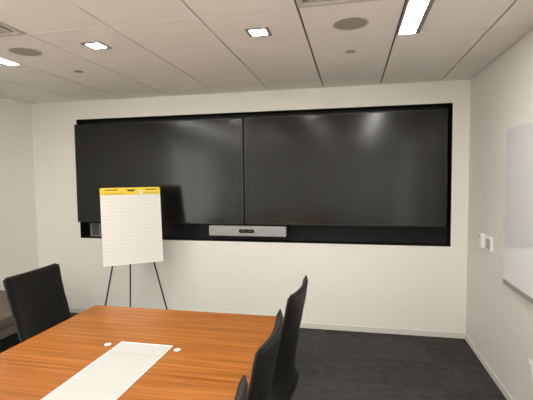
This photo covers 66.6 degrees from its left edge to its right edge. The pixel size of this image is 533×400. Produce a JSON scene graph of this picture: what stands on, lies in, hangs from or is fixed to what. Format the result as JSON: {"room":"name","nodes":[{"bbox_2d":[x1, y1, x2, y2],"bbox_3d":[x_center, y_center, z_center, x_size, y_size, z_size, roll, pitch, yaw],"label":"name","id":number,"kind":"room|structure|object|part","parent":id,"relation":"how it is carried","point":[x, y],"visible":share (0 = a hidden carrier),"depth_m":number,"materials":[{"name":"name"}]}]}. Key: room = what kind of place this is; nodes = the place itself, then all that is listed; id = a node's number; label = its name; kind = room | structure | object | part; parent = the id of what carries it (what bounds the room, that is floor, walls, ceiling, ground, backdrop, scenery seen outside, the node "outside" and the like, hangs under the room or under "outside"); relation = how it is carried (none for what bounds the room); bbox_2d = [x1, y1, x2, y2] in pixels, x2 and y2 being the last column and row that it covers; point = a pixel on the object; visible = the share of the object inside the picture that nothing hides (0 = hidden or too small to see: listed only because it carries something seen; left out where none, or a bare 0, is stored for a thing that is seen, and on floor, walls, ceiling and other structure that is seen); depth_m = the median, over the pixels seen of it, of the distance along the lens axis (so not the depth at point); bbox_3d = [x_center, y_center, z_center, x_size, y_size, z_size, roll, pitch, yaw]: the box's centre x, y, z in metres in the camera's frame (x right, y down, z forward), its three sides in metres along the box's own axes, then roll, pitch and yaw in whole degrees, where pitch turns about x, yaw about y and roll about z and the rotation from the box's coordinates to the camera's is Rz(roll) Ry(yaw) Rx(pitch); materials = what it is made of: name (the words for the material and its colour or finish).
{"room":"conference room","nodes":[
{"label":"conference room","id":0,"kind":"room"},
{"bbox_2d":[0,97,38,290],"bbox_3d":[-3.916,0.299,1.518,0.100,2.838,7.900,0,3,12],"label":"wall","id":1,"kind":"structure","parent":0,"point":[18,222],"depth_m":5.06,"materials":[{"name":"paint"}]},
{"bbox_2d":[31,80,469,332],"bbox_3d":[-0.438,0.059,4.941,5.489,2.838,0.250,0,3,12],"label":"wall","id":2,"kind":"structure","parent":0,"point":[382,286],"depth_m":4.75,"materials":[{"name":"paint"}]},
{"bbox_2d":[90,223,101,235],"bbox_3d":[-2.104,0.395,5.334,0.460,0.165,0.020,0,3,12],"label":"panel","id":3,"kind":"object","parent":2,"relation":"attached to","point":[91,225],"visible":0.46,"depth_m":5.36,"materials":[{"name":"grey plastic"}]},
{"bbox_2d":[74,118,243,223],"bbox_3d":[-1.327,-0.340,5.035,2.200,1.237,0.205,0,3,12],"label":"wall display","id":4,"kind":"object","parent":2,"relation":"attached to","point":[196,165],"visible":0.88,"depth_m":4.89,"materials":[{"name":"black glass"}]},
{"bbox_2d":[209,225,286,236],"bbox_3d":[-0.211,0.358,4.832,0.928,0.117,0.218,0,3,12],"label":"bar","id":5,"kind":"object","parent":2,"relation":"attached to","point":[219,230],"visible":1,"depth_m":4.73,"materials":[{"name":"grey plastic"}]},
{"bbox_2d":[76,103,452,246],"bbox_3d":[-0.209,-0.268,4.842,4.469,1.517,0.189,0,3,12],"label":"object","id":6,"kind":"structure","parent":2,"relation":"attached to","point":[320,234],"depth_m":4.72,"materials":[{"name":"black"}]},
{"bbox_2d":[69,308,464,338],"bbox_3d":[-0.450,1.453,4.894,5.289,0.062,0.012,0,3,12],"label":"baseboard","id":7,"kind":"structure","parent":2,"relation":"attached to","point":[73,310],"depth_m":4.53,"materials":[{"name":"white paint"}]},
{"bbox_2d":[244,109,447,226],"bbox_3d":[0.839,-0.338,4.577,2.196,1.237,0.205,0,3,12],"label":"wall display","id":8,"kind":"object","parent":2,"relation":"attached to","point":[385,168],"visible":1,"depth_m":4.46,"materials":[{"name":"black glass"}]},
{"bbox_2d":[0,312,506,399],"bbox_3d":[-1.238,1.762,1.169,5.489,0.100,8.350,0,3,12],"label":"floor","id":9,"kind":"structure","parent":0,"point":[331,364],"depth_m":3.72,"materials":[{"name":"carpet"}]},
{"bbox_2d":[0,290,16,339],"bbox_3d":[-2.882,1.334,4.056,0.850,0.450,1.400,0,3,12],"label":"bench","id":10,"kind":"object","parent":9,"relation":"on","point":[7,324],"visible":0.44,"depth_m":3.94,"materials":[{"name":"beige fabric"}]},
{"bbox_2d":[3,263,71,342],"bbox_3d":[-1.481,1.061,2.975,0.559,1.092,0.576,0,3,12],"label":"office chair","id":11,"kind":"object","parent":9,"relation":"on","point":[37,300],"visible":0.41,"depth_m":2.99,"materials":[{"name":"black leather"}]},
{"bbox_2d":[105,262,167,309],"bbox_3d":[-1.554,0.694,4.666,0.809,1.632,0.646,-2,4,-25],"label":"easel","id":12,"kind":"object","parent":9,"relation":"on","point":[153,262],"visible":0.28,"depth_m":4.57,"materials":[{"name":"black metal"}]},
{"bbox_3d":[-1.664,0.711,4.384,0.017,1.614,0.418,2,4,35],"label":"leg","id":13,"kind":"part","parent":12,"relation":"part of","materials":[{"name":"black metal"}]},
{"bbox_3d":[-1.600,0.698,4.764,0.016,1.590,0.423,-2,4,-25],"label":"leg","id":14,"kind":"part","parent":12,"relation":"part of","materials":[{"name":"black metal"}]},
{"bbox_2d":[100,187,162,266],"bbox_3d":[-1.478,0.280,4.468,0.635,0.835,0.128,-2,4,-25],"label":"pad","id":15,"kind":"object","parent":12,"relation":"on","point":[131,224],"visible":1,"depth_m":4.46,"materials":[{"name":"paper"}]},
{"bbox_3d":[-1.268,0.696,4.569,0.418,1.614,0.016,0,3,5],"label":"leg","id":16,"kind":"part","parent":12,"relation":"part of","materials":[{"name":"black metal"}]},
{"bbox_2d":[0,305,283,399],"bbox_3d":[-0.998,1.329,1.300,1.560,0.743,3.756,0,3,12],"label":"conference table","id":17,"kind":"object","parent":9,"relation":"on","point":[69,360],"visible":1,"depth_m":2.33,"materials":[{"name":"brown wood"}]},
{"bbox_3d":[-0.995,0.977,1.280,0.344,0.029,2.500,0,3,12],"label":"panel","id":18,"kind":"part","parent":17,"relation":"part of","materials":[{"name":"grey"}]},
{"bbox_2d":[234,374,247,399],"bbox_3d":[-0.359,1.151,1.230,0.559,1.092,0.576,0,3,12],"label":"office chair","id":19,"kind":"object","parent":9,"relation":"on","point":[241,393],"visible":1,"depth_m":1.31,"materials":[{"name":"black leather"}]},
{"bbox_2d":[246,309,282,399],"bbox_3d":[-0.213,1.110,1.906,0.559,1.092,0.576,0,3,12],"label":"office chair","id":20,"kind":"object","parent":9,"relation":"on","point":[264,363],"visible":1,"depth_m":1.67,"materials":[{"name":"black leather"}]},
{"bbox_2d":[269,275,307,399],"bbox_3d":[-0.028,1.066,2.619,0.559,1.092,0.576,0,4,16],"label":"office chair","id":21,"kind":"object","parent":9,"relation":"on","point":[286,375],"visible":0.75,"depth_m":2.40,"materials":[{"name":"black leather"}]},
{"bbox_2d":[0,0,532,103],"bbox_3d":[-1.297,-1.023,0.883,5.277,0.018,7.896,0,3,12],"label":"ceiling","id":22,"kind":"structure","parent":0,"point":[160,48],"depth_m":3.03,"materials":[{"name":"tile"}]},
{"bbox_2d":[0,57,20,65],"bbox_3d":[-2.666,-1.009,1.091,0.148,0.004,4.877,0,3,12],"label":"recessed light","id":23,"kind":"object","parent":22,"relation":"in","point":[3,61],"visible":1,"depth_m":3.39,"materials":[{"name":"grey plastic"}]},
{"bbox_2d":[0,22,25,36],"bbox_3d":[-1.972,-1.107,2.501,0.598,0.020,0.598,0,3,12],"label":"ceiling vent","id":24,"kind":"object","parent":22,"relation":"in","point":[5,30],"visible":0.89,"depth_m":2.68,"materials":[{"name":"metal"}]},
{"bbox_2d":[8,47,42,55],"bbox_3d":[-1.845,-1.135,3.106,0.232,0.006,0.232,0,3,12],"label":"ceiling speaker","id":25,"kind":"object","parent":22,"relation":"attached to","point":[24,51],"visible":1,"depth_m":3.09,"materials":[{"name":"plastic"}]},
{"bbox_2d":[80,41,111,49],"bbox_3d":[-1.254,-1.135,2.987,0.156,0.005,0.156,0,3,12],"label":"recessed light","id":26,"kind":"object","parent":22,"relation":"in","point":[97,45],"visible":1,"depth_m":2.98,"materials":[{"name":"grey plastic"}]},
{"bbox_2d":[86,43,105,48],"bbox_3d":[-1.254,-1.136,2.987,0.106,0.002,0.106,0,3,12],"label":"diffuser","id":27,"kind":"object","parent":26,"relation":"attached to","point":[90,45],"depth_m":2.99,"materials":[{"name":"white plastic"}]},
{"bbox_2d":[245,27,271,37],"bbox_3d":[-0.053,-1.134,2.745,0.156,0.005,0.156,0,3,12],"label":"recessed light","id":28,"kind":"object","parent":22,"relation":"in","point":[263,31],"visible":1,"depth_m":2.74,"materials":[{"name":"white plastic"}]},
{"bbox_2d":[250,29,267,35],"bbox_3d":[-0.053,-1.135,2.745,0.106,0.002,0.106,0,3,12],"label":"diffuser","id":29,"kind":"object","parent":28,"relation":"attached to","point":[253,32],"depth_m":2.75,"materials":[{"name":"white plastic"}]},
{"bbox_2d":[296,0,377,7],"bbox_3d":[0.414,-1.103,1.996,0.597,0.020,0.597,0,3,12],"label":"ceiling vent","id":30,"kind":"object","parent":22,"relation":"in","point":[300,3],"visible":1,"depth_m":2.29,"materials":[{"name":"metal"}]},
{"bbox_2d":[332,16,368,30],"bbox_3d":[0.539,-1.132,2.604,0.232,0.006,0.232,0,3,12],"label":"ceiling speaker","id":31,"kind":"object","parent":22,"relation":"attached to","point":[351,22],"visible":1,"depth_m":2.59,"materials":[{"name":"plastic"}]},
{"bbox_2d":[345,50,355,53],"bbox_3d":[0.663,-1.167,3.200,0.080,0.008,0.080,0,3,12],"label":"ceiling sensor","id":32,"kind":"object","parent":22,"relation":"attached to","point":[348,51],"visible":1,"depth_m":3.18,"materials":[{"name":"white plastic"}]},
{"bbox_2d":[294,0,509,84],"bbox_3d":[-1.295,-1.052,0.881,5.289,0.044,7.900,0,3,12],"label":"trim","id":33,"kind":"structure","parent":22,"relation":"attached to","point":[294,0],"depth_m":2.87,"materials":[{"name":"brown"}]},
{"bbox_2d":[397,0,434,34],"bbox_3d":[0.476,-1.004,0.427,0.148,0.004,4.877,0,3,12],"label":"recessed light","id":34,"kind":"object","parent":22,"relation":"in","point":[416,12],"visible":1,"depth_m":2.50,"materials":[{"name":"grey plastic"}]},
{"bbox_2d":[466,28,532,399],"bbox_3d":[1.356,0.307,0.403,0.100,2.838,7.900,0,3,12],"label":"wall","id":35,"kind":"structure","parent":0,"point":[499,321],"depth_m":3.43,"materials":[{"name":"paint"}]},
{"bbox_2d":[479,233,484,247],"bbox_3d":[2.001,0.379,3.773,0.033,0.132,0.080,0,3,12],"label":"wall thermostat","id":36,"kind":"object","parent":35,"relation":"attached to","point":[481,235],"visible":1,"depth_m":3.74,"materials":[{"name":"white plastic"}]},
{"bbox_2d":[465,333,513,399],"bbox_3d":[1.315,1.693,0.491,0.012,0.062,7.888,0,3,12],"label":"baseboard","id":37,"kind":"structure","parent":35,"relation":"attached to","point":[492,374],"depth_m":3.56,"materials":[{"name":"white paint"}]},
{"bbox_2d":[486,236,492,252],"bbox_3d":[1.965,0.388,3.582,0.023,0.132,0.132,0,3,12],"label":"light switch","id":38,"kind":"object","parent":35,"relation":"attached to","point":[489,240],"visible":1,"depth_m":3.54,"materials":[{"name":"white plastic"}]},
{"bbox_2d":[503,122,532,303],"bbox_3d":[1.648,0.118,2.122,0.040,1.192,2.080,0,3,12],"label":"whiteboard","id":39,"kind":"object","parent":35,"relation":"attached to","point":[518,237],"visible":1,"depth_m":2.87,"materials":[{"name":"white glass"}]},
{"bbox_3d":[1.654,0.696,2.156,0.040,0.033,2.080,0,3,12],"label":"rail","id":40,"kind":"part","parent":39,"relation":"part of","materials":[{"name":"grey"}]},
{"bbox_2d":[528,359,532,379],"bbox_3d":[1.798,1.152,2.763,0.010,0.116,0.074,0,3,12],"label":"wall outlet","id":41,"kind":"object","parent":35,"relation":"attached to","point":[530,363],"visible":1,"depth_m":2.75,"materials":[{"name":"white plastic"}]}
]}

